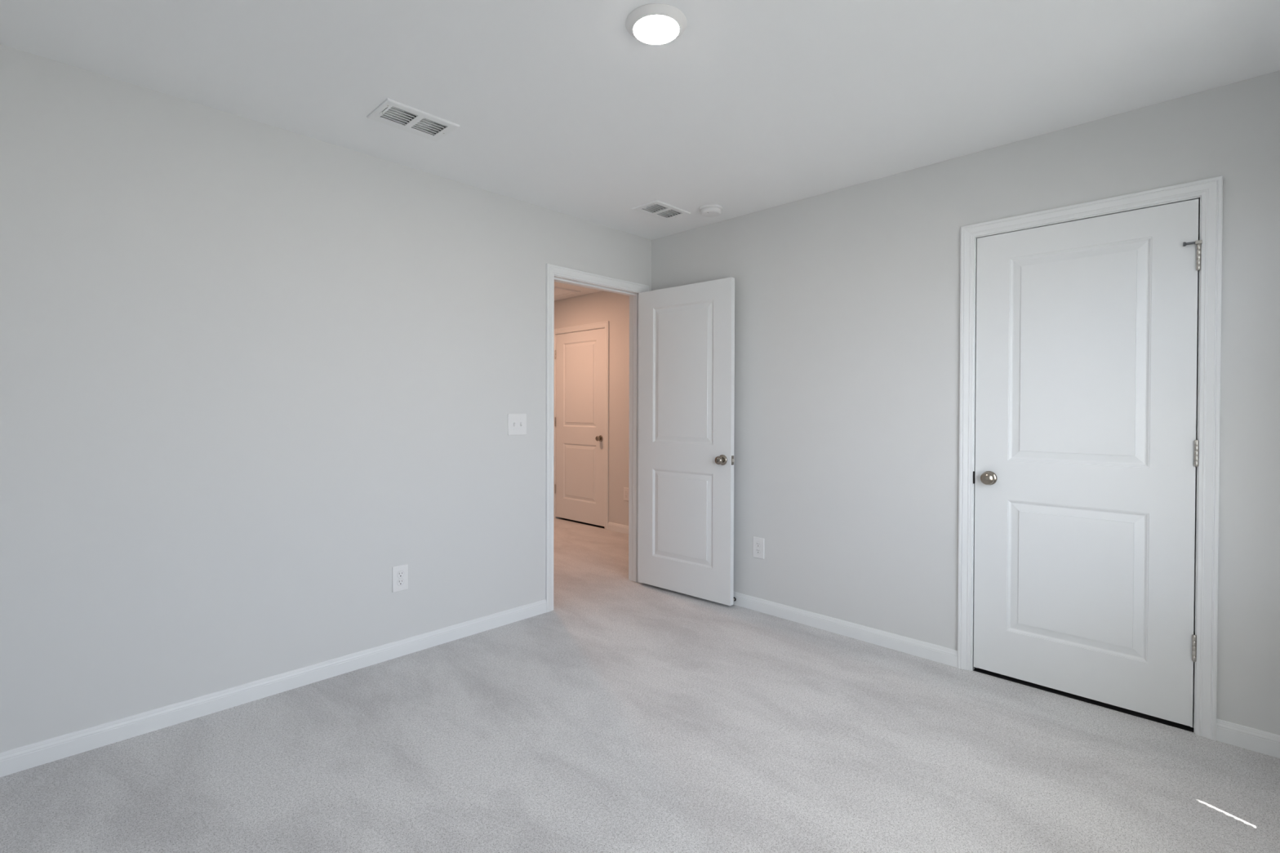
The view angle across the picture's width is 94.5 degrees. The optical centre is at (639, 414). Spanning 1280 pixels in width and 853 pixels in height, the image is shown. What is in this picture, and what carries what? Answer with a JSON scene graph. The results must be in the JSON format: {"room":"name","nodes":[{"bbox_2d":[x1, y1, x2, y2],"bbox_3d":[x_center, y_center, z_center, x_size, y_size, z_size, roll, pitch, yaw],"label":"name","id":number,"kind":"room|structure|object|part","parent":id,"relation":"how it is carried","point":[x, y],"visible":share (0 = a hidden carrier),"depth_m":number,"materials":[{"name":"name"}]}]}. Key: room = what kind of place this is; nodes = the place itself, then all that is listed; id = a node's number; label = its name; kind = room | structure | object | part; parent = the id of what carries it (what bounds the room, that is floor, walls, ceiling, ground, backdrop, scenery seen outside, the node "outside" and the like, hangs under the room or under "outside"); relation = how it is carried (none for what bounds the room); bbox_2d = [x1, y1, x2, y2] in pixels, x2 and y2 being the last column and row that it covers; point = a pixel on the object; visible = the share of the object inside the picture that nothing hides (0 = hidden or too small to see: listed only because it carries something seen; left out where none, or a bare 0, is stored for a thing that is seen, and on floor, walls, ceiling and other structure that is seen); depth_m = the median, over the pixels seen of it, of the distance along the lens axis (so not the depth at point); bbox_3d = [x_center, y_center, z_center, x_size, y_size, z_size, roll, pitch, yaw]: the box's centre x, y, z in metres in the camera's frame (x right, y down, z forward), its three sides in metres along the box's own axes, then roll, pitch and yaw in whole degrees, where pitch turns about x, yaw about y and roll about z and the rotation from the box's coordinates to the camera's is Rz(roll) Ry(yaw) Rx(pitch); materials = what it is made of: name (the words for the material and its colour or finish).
{"room":"empty bedroom","nodes":[
{"label":"empty bedroom","id":0,"kind":"room"},
{"bbox_2d":[0,44,651,752],"bbox_3d":[-0.308,-0.038,3.933,0.120,2.511,6.180,1,1,44],"label":"wall","id":1,"kind":"structure","parent":0,"point":[253,373],"depth_m":2.44,"materials":[{"name":"white paint"}]},
{"bbox_2d":[0,599,546,777],"bbox_3d":[-1.452,1.167,2.679,0.013,0.080,2.534,1,1,44],"label":"baseboard","id":2,"kind":"structure","parent":1,"relation":"attached to","point":[15,760],"depth_m":2.44,"materials":[{"name":"white paint"}]},
{"bbox_2d":[391,564,408,592],"bbox_3d":[-1.192,0.817,2.945,0.007,0.126,0.079,1,1,44],"label":"outlet","id":3,"kind":"object","parent":1,"relation":"attached to","point":[399,573],"visible":1,"depth_m":2.94,"materials":[{"name":"white plastic"}]},
{"bbox_2d":[396,578,404,586],"bbox_3d":[-1.191,0.836,2.944,0.001,0.036,0.036,1,1,44],"label":"receptacle","id":4,"kind":"object","parent":3,"relation":"attached to","point":[400,582],"depth_m":2.94,"materials":[{"name":"grey plastic"}]},
{"bbox_2d":[396,570,404,577],"bbox_3d":[-1.190,0.797,2.943,0.003,0.036,0.036,1,1,44],"label":"receptacle","id":5,"kind":"object","parent":3,"relation":"attached to","point":[400,574],"depth_m":2.94,"materials":[{"name":"grey plastic"}]},
{"bbox_2d":[507,413,526,435],"bbox_3d":[-0.707,0.059,3.426,0.019,0.124,0.126,1,1,44],"label":"light switch","id":6,"kind":"object","parent":1,"relation":"attached to","point":[517,423],"visible":1,"depth_m":3.43,"materials":[{"name":"white plastic"}]},
{"bbox_2d":[545,263,648,612],"bbox_3d":[-0.302,0.145,3.941,0.153,2.108,0.892,1,1,44],"label":"door frame","id":7,"kind":"structure","parent":1,"relation":"attached to","point":[553,273],"depth_m":3.79,"materials":[{"name":"white paint"}]},
{"bbox_3d":[-0.351,0.145,3.989,0.016,2.108,0.892,1,1,44],"label":"casing","id":8,"kind":"part","parent":7,"relation":"part of","materials":[{"name":"white paint"}]},
{"bbox_2d":[554,290,629,525],"bbox_3d":[-0.766,-0.064,6.544,4.180,2.511,0.120,1,1,44],"label":"wall","id":9,"kind":"structure","parent":0,"point":[600,306],"depth_m":5.95,"materials":[{"name":"white paint"}]},
{"bbox_2d":[554,328,604,526],"bbox_3d":[-0.660,0.135,6.341,0.832,2.037,0.097,1,1,44],"label":"door","id":10,"kind":"structure","parent":9,"relation":"in","point":[580,356],"depth_m":6.34,"materials":[{"name":"white paint"}]},
{"bbox_2d":[553,320,608,529],"bbox_3d":[-0.615,0.113,6.388,0.942,2.124,0.138,1,1,44],"label":"door frame","id":11,"kind":"structure","parent":9,"relation":"attached to","point":[601,325],"depth_m":6.04,"materials":[{"name":"white paint"}]},
{"bbox_2d":[608,522,628,533],"bbox_3d":[0.174,1.145,5.543,1.416,0.080,0.013,1,1,44],"label":"baseboard","id":12,"kind":"structure","parent":9,"relation":"attached to","point":[611,526],"depth_m":5.91,"materials":[{"name":"white paint"}]},
{"bbox_2d":[623,487,628,501],"bbox_3d":[-0.134,0.791,5.845,0.079,0.126,0.007,1,1,44],"label":"outlet","id":13,"kind":"object","parent":9,"relation":"attached to","point":[625,490],"visible":0.97,"depth_m":5.85,"materials":[{"name":"white plastic"}]},
{"bbox_2d":[0,518,1279,852],"bbox_3d":[-0.634,1.218,4.259,7.820,0.050,6.180,1,1,44],"label":"floor","id":14,"kind":"structure","parent":0,"point":[624,716],"depth_m":2.08,"materials":[{"name":"carpet"}]},
{"bbox_2d":[0,0,1279,300],"bbox_3d":[-0.627,-1.257,4.236,7.820,0.020,6.180,1,1,44],"label":"ceiling","id":15,"kind":"structure","parent":0,"point":[757,105],"depth_m":2.13,"materials":[{"name":"white paint"}]},
{"bbox_2d":[366,97,459,142],"bbox_3d":[-0.948,-1.323,2.484,0.207,0.217,0.306,1,1,44],"label":"ceiling vent","id":16,"kind":"object","parent":15,"relation":"in","point":[392,113],"visible":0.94,"depth_m":2.47,"materials":[{"name":"white metal"}]},
{"bbox_2d":[554,286,580,297],"bbox_3d":[-1.142,-1.259,6.158,0.850,0.015,0.651,1,1,44],"label":"attic hatch","id":17,"kind":"object","parent":15,"relation":"attached to","point":[558,291],"visible":0.21,"depth_m":6.11,"materials":[{"name":"white paint"}]},
{"bbox_3d":[-1.142,-1.265,6.158,0.778,0.004,0.579,1,1,44],"label":"hatch panel","id":18,"kind":"part","parent":17,"relation":"part of","materials":[{"name":"white paint"}]},
{"bbox_2d":[625,3,687,44],"bbox_3d":[0.051,-1.211,1.856,0.192,0.025,0.192,1,1,44],"label":"recessed light","id":19,"kind":"object","parent":15,"relation":"in","point":[651,23],"visible":1,"depth_m":1.82,"materials":[{"name":"white plastic"}]},
{"bbox_2d":[631,200,690,221],"bbox_3d":[0.131,-1.331,3.598,0.207,0.217,0.306,1,1,44],"label":"ceiling vent","id":20,"kind":"object","parent":15,"relation":"in","point":[658,209],"visible":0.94,"depth_m":3.59,"materials":[{"name":"white metal"}]},
{"bbox_2d":[698,204,722,217],"bbox_3d":[0.425,-1.217,3.558,0.142,0.042,0.142,1,1,44],"label":"smoke detector","id":21,"kind":"object","parent":15,"relation":"attached to","point":[708,210],"visible":1,"depth_m":3.52,"materials":[{"name":"white plastic"}]},
{"bbox_3d":[0.425,-1.232,3.558,0.142,0.013,0.142,1,1,44],"label":"plate","id":22,"kind":"part","parent":21,"relation":"part of","materials":[{"name":"white plastic"}]},
{"bbox_2d":[637,277,734,605],"bbox_3d":[0.284,0.168,3.896,0.783,2.018,0.161,1,1,42],"label":"door","id":23,"kind":"structure","parent":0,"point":[686,332],"depth_m":3.85,"materials":[{"name":"white paint"}]},
{"bbox_3d":[0.489,0.284,3.646,0.052,0.052,0.052,1,1,41],"label":"knob","id":24,"kind":"part","parent":23,"relation":"part of","materials":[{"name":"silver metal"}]},
{"bbox_2d":[651,70,1279,735],"bbox_3d":[1.337,-0.026,3.099,3.400,2.511,0.120,1,1,44],"label":"wall","id":25,"kind":"structure","parent":0,"point":[847,299],"depth_m":2.96,"materials":[{"name":"white paint"}]},
{"bbox_2d":[752,536,764,559],"bbox_3d":[0.723,0.816,3.614,0.079,0.126,0.007,1,1,44],"label":"outlet","id":26,"kind":"object","parent":25,"relation":"attached to","point":[757,543],"visible":1,"depth_m":3.61,"materials":[{"name":"white plastic"}]},
{"bbox_2d":[755,548,760,554],"bbox_3d":[0.721,0.836,3.612,0.036,0.036,0.003,1,1,44],"label":"receptacle","id":27,"kind":"object","parent":26,"relation":"attached to","point":[757,550],"depth_m":3.61,"materials":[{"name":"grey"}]},
{"bbox_2d":[755,542,760,546],"bbox_3d":[0.721,0.797,3.612,0.034,0.028,0.002,1,1,44],"label":"receptacle","id":28,"kind":"object","parent":26,"relation":"attached to","point":[757,544],"depth_m":3.61,"materials":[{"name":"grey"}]},
{"bbox_2d":[733,591,957,667],"bbox_3d":[0.795,1.165,3.542,2.027,0.080,0.013,1,1,44],"label":"baseboard","id":29,"kind":"structure","parent":25,"relation":"attached to","point":[936,653],"depth_m":3.19,"materials":[{"name":"white paint"}]},
{"bbox_2d":[973,199,1202,727],"bbox_3d":[1.842,0.187,2.516,0.778,2.017,0.086,1,1,44],"label":"door","id":30,"kind":"structure","parent":25,"relation":"in","point":[1087,448],"depth_m":2.48,"materials":[{"name":"white paint"}]},
{"bbox_3d":[1.598,0.296,2.723,0.058,0.058,0.040,1,1,44],"label":"knob","id":31,"kind":"part","parent":30,"relation":"part of","materials":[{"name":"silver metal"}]},
{"bbox_3d":[2.095,-0.651,2.258,0.034,0.016,0.016,1,1,44],"label":"stop arm","id":32,"kind":"part","parent":30,"relation":"part of","materials":[{"name":"grey metal"}]},
{"bbox_2d":[957,175,1222,741],"bbox_3d":[1.883,0.166,2.558,0.887,2.106,0.138,1,1,44],"label":"door frame","id":33,"kind":"structure","parent":25,"relation":"attached to","point":[1209,192],"depth_m":2.25,"materials":[{"name":"white paint"}]},
{"bbox_3d":[1.585,0.298,2.803,0.005,0.058,0.041,1,1,44],"label":"strike plate","id":34,"kind":"part","parent":33,"relation":"part of","materials":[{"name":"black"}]},
{"bbox_2d":[1216,718,1279,758],"bbox_3d":[2.288,1.183,2.088,0.366,0.080,0.013,1,1,44],"label":"baseboard","id":35,"kind":"structure","parent":25,"relation":"attached to","point":[1263,742],"depth_m":2.15,"materials":[{"name":"white paint"}]}
]}

